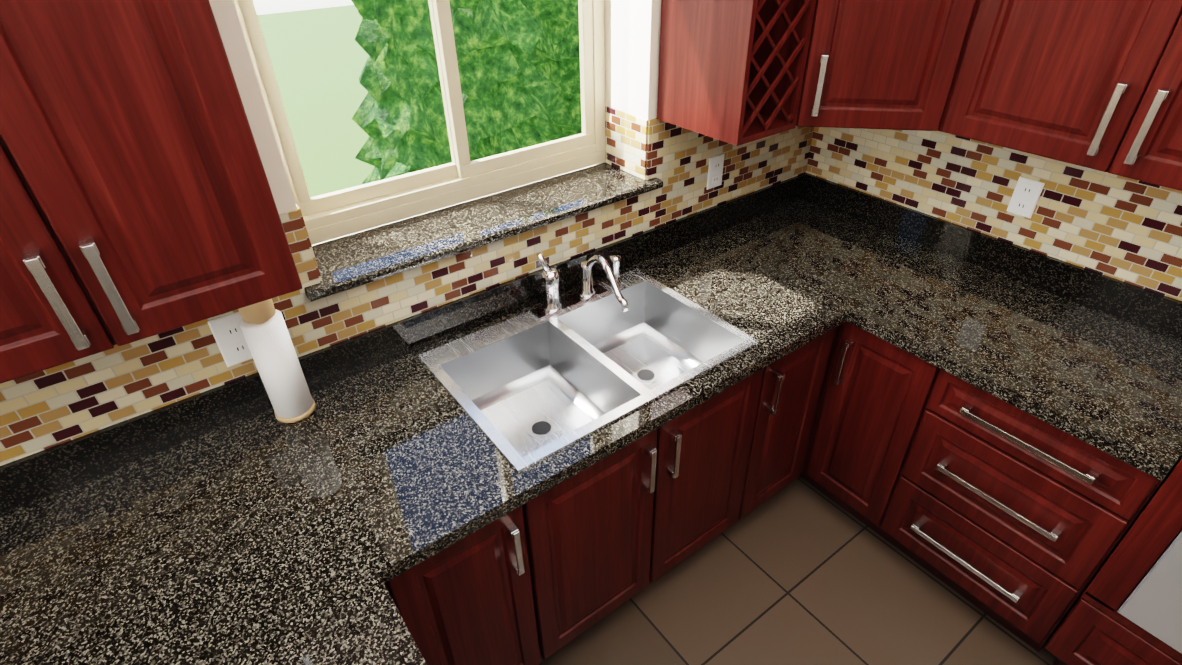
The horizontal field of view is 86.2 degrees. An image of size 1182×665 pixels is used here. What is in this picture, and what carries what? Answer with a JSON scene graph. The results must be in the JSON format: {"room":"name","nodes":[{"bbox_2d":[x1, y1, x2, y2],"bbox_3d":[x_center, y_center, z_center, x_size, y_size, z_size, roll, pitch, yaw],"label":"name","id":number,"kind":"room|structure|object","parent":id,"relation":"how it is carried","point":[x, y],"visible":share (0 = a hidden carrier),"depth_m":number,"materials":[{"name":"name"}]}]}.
{"room":"kitchen","nodes":[
{"label":"kitchen","id":0,"kind":"room"},
{"bbox_2d":[209,0,661,245],"bbox_3d":[-1.467,-0.058,1.213,5.980,2.800,0.310,-24,41,-29],"label":"wall","id":1,"kind":"structure","parent":0,"point":[632,39],"depth_m":1.91,"materials":[{"name":"paint"}]},
{"bbox_2d":[0,120,123,383],"bbox_3d":[-1.115,-0.410,0.784,0.460,1.085,0.345,-24,41,-29],"label":"upper cabinet","id":2,"kind":"object","parent":1,"relation":"attached to","point":[51,314],"depth_m":0.99,"materials":[{"name":"brown wood"}]},
{"bbox_2d":[0,0,301,344],"bbox_3d":[-0.802,-0.548,0.970,0.318,1.085,0.345,-24,41,-29],"label":"upper cabinet","id":3,"kind":"object","parent":1,"relation":"attached to","point":[137,202],"depth_m":0.99,"materials":[{"name":"brown wood"}]},
{"bbox_2d":[0,115,815,465],"bbox_3d":[-0.345,-0.287,1.824,3.129,0.388,0.007,-24,41,-29],"label":"backsplash","id":4,"kind":"structure","parent":1,"relation":"attached to","point":[42,410],"depth_m":1.75,"materials":[{"name":"tile"}]},
{"bbox_2d":[207,312,252,366],"bbox_3d":[-0.869,0.016,1.548,0.085,0.135,0.007,-24,41,-29],"label":"electrical outlet","id":5,"kind":"object","parent":4,"relation":"attached to","point":[227,333],"visible":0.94,"depth_m":1.54,"materials":[{"name":"white plastic"}]},
{"bbox_2d":[707,154,724,189],"bbox_3d":[0.460,-0.591,2.327,0.075,0.118,0.007,-24,41,-29],"label":"electrical outlet","id":6,"kind":"object","parent":4,"relation":"attached to","point":[715,170],"visible":1,"depth_m":2.32,"materials":[{"name":"white plastic"}]},
{"bbox_2d":[233,0,605,244],"bbox_3d":[-0.419,-0.948,1.700,1.096,1.237,0.070,-24,41,-29],"label":"window","id":7,"kind":"structure","parent":1,"relation":"in","point":[461,177],"depth_m":1.92,"materials":[{"name":"beige plastic"}]},
{"bbox_2d":[304,162,662,301],"bbox_3d":[-0.307,-0.353,1.952,1.180,0.028,0.265,-24,41,-29],"label":"window sill","id":8,"kind":"structure","parent":1,"relation":"attached to","point":[361,258],"depth_m":1.88,"materials":[{"name":"stone"}]},
{"bbox_2d":[657,0,815,145],"bbox_3d":[0.409,-1.093,1.686,0.259,1.060,0.345,-24,41,-29],"label":"wine rack","id":9,"kind":"object","parent":1,"relation":"attached to","point":[732,72],"visible":1,"depth_m":1.82,"materials":[{"name":"brown wood"}]},
{"bbox_2d":[538,476,1062,664],"bbox_3d":[-0.250,2.060,0.636,6.180,0.060,4.535,-24,41,-29],"label":"floor","id":10,"kind":"structure","parent":0,"point":[799,570],"depth_m":2.15,"materials":[{"name":"tile"}]},
{"bbox_2d":[384,500,547,664],"bbox_3d":[-0.493,0.655,1.845,0.375,0.868,0.647,-24,41,-29],"label":"base cabinet","id":11,"kind":"object","parent":10,"relation":"on","point":[478,600],"depth_m":1.54,"materials":[{"name":"brown wood"}]},
{"bbox_2d":[236,577,426,664],"bbox_3d":[-0.364,1.003,0.546,0.960,0.040,1.463,-24,41,-29],"label":"countertop","id":12,"kind":"structure","parent":11,"relation":"on","point":[369,628],"depth_m":1.15,"materials":[{"name":"stone"}]},
{"bbox_2d":[0,173,955,664],"bbox_3d":[-0.136,0.089,1.750,3.128,0.150,0.690,-24,41,-29],"label":"countertop","id":13,"kind":"structure","parent":11,"relation":"on","point":[234,523],"depth_m":1.46,"materials":[{"name":"stone"}]},
{"bbox_2d":[238,299,315,422],"bbox_3d":[-0.782,0.059,1.563,0.100,0.357,0.100,-24,41,-29],"label":"paper towel","id":14,"kind":"object","parent":13,"relation":"on","point":[263,327],"visible":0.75,"depth_m":1.53,"materials":[{"name":"white paper"},{"name":"tan wood"}]},
{"bbox_2d":[530,252,628,319],"bbox_3d":[0.021,-0.152,1.955,0.347,0.209,0.265,-24,41,-29],"label":"faucet","id":15,"kind":"object","parent":13,"relation":"on","point":[553,303],"visible":1,"depth_m":2.00,"materials":[{"name":"silver metal"}]},
{"bbox_2d":[418,268,759,472],"bbox_3d":[-0.002,0.122,1.907,0.830,0.185,0.565,-24,41,-29],"label":"sink","id":16,"kind":"object","parent":13,"relation":"in","point":[525,390],"visible":0.96,"depth_m":1.94,"materials":[{"name":"silver metal"}]},
{"bbox_2d":[622,323,843,532],"bbox_3d":[0.477,0.227,2.424,0.341,0.868,0.647,-24,41,-29],"label":"base cabinet","id":17,"kind":"object","parent":10,"relation":"on","point":[733,451],"depth_m":2.04,"materials":[{"name":"brown wood"}]},
{"bbox_2d":[708,175,943,272],"bbox_3d":[0.864,-0.352,2.347,0.638,0.150,0.510,-24,41,-29],"label":"countertop","id":18,"kind":"structure","parent":17,"relation":"on","point":[834,225],"depth_m":2.49,"materials":[{"name":"stone"}]},
{"bbox_2d":[804,321,939,534],"bbox_3d":[1.162,0.264,2.347,0.592,0.868,0.345,-24,41,-29],"label":"base cabinet","id":19,"kind":"object","parent":10,"relation":"on","point":[879,392],"depth_m":2.13,"materials":[{"name":"brown wood"}]},
{"bbox_2d":[880,369,1181,651],"bbox_3d":[1.428,0.465,2.051,0.592,0.868,0.546,-24,41,-29],"label":"base cabinet","id":20,"kind":"object","parent":10,"relation":"on","point":[1016,521],"depth_m":1.84,"materials":[{"name":"brown wood"}]},
{"bbox_2d":[852,224,1181,480],"bbox_3d":[1.316,-0.010,1.842,0.638,0.150,0.829,-24,41,-29],"label":"countertop","id":21,"kind":"structure","parent":20,"relation":"on","point":[1095,357],"depth_m":1.87,"materials":[{"name":"stone"}]},
{"bbox_2d":[1044,458,1181,664],"bbox_3d":[1.801,0.093,1.105,0.634,2.545,0.899,-24,41,-29],"label":"tall cabinet","id":22,"kind":"object","parent":10,"relation":"on","point":[1095,627],"visible":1,"depth_m":1.67,"materials":[{"name":"brown wood"}]},
{"bbox_2d":[1117,531,1181,653],"bbox_3d":[1.786,0.513,1.335,0.588,0.746,0.716,-24,41,-29],"label":"wall oven","id":23,"kind":"object","parent":22,"relation":"in","point":[1152,604],"visible":1,"depth_m":1.57,"materials":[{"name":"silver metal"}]},
{"bbox_2d":[808,127,1181,300],"bbox_3d":[1.366,-0.493,2.061,0.007,0.388,1.496,-24,41,-29],"label":"backsplash","id":24,"kind":"structure","parent":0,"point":[1122,228],"depth_m":2.05,"materials":[{"name":"tile"}]},
{"bbox_2d":[1006,177,1044,217],"bbox_3d":[1.398,-0.434,2.036,0.007,0.118,0.075,-24,41,-29],"label":"electrical outlet","id":25,"kind":"object","parent":24,"relation":"attached to","point":[1025,197],"visible":1,"depth_m":2.03,"materials":[{"name":"white plastic"}]},
{"bbox_3d":[2.102,-0.162,1.238,0.150,2.800,4.435,-24,41,-29],"label":"wall","id":26,"kind":"structure","parent":0,"visible":0},
{"bbox_2d":[796,0,979,130],"bbox_3d":[0.844,-1.178,1.792,0.599,1.060,0.644,-24,41,-29],"label":"upper cabinet","id":27,"kind":"object","parent":26,"relation":"attached to","point":[885,64],"visible":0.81,"depth_m":1.79,"materials":[{"name":"brown wood"}]},
{"bbox_2d":[941,0,1181,190],"bbox_3d":[1.393,-0.881,1.348,0.354,1.060,0.868,-24,41,-29],"label":"upper cabinet","id":28,"kind":"object","parent":26,"relation":"attached to","point":[1095,84],"visible":1,"depth_m":1.56,"materials":[{"name":"brown wood"}]},
{"label":"outside","id":29,"kind":"structure","parent":0,"visible":0},
{"bbox_2d":[257,5,374,196],"bbox_3d":[3.223,2.677,4.995,70.000,0.200,80.000,-24,41,-29],"label":"ground","id":30,"kind":"structure","parent":29,"point":[318,58],"depth_m":20.44,"materials":[{"name":"green"}]},
{"bbox_2d":[351,0,484,184],"bbox_3d":[-1.544,-1.597,6.230,2.208,5.580,2.222,-24,41,-29],"label":"hedge","id":31,"kind":"object","parent":30,"relation":"on","point":[399,118],"visible":0.35,"depth_m":5.50,"materials":[{"name":"green plant"}]},
{"bbox_2d":[449,0,566,156],"bbox_3d":[-1.100,-2.684,6.959,2.929,6.510,2.720,-24,41,-29],"label":"hedge","id":32,"kind":"object","parent":30,"relation":"on","point":[510,92],"visible":0.23,"depth_m":6.36,"materials":[{"name":"green plant"}]},
{"bbox_2d":[527,0,581,136],"bbox_3d":[-0.627,-3.967,7.966,3.511,7.440,3.608,-24,41,-29],"label":"hedge","id":33,"kind":"object","parent":30,"relation":"on","point":[557,46],"visible":0.08,"depth_m":7.51,"materials":[{"name":"green plant"}]}
]}

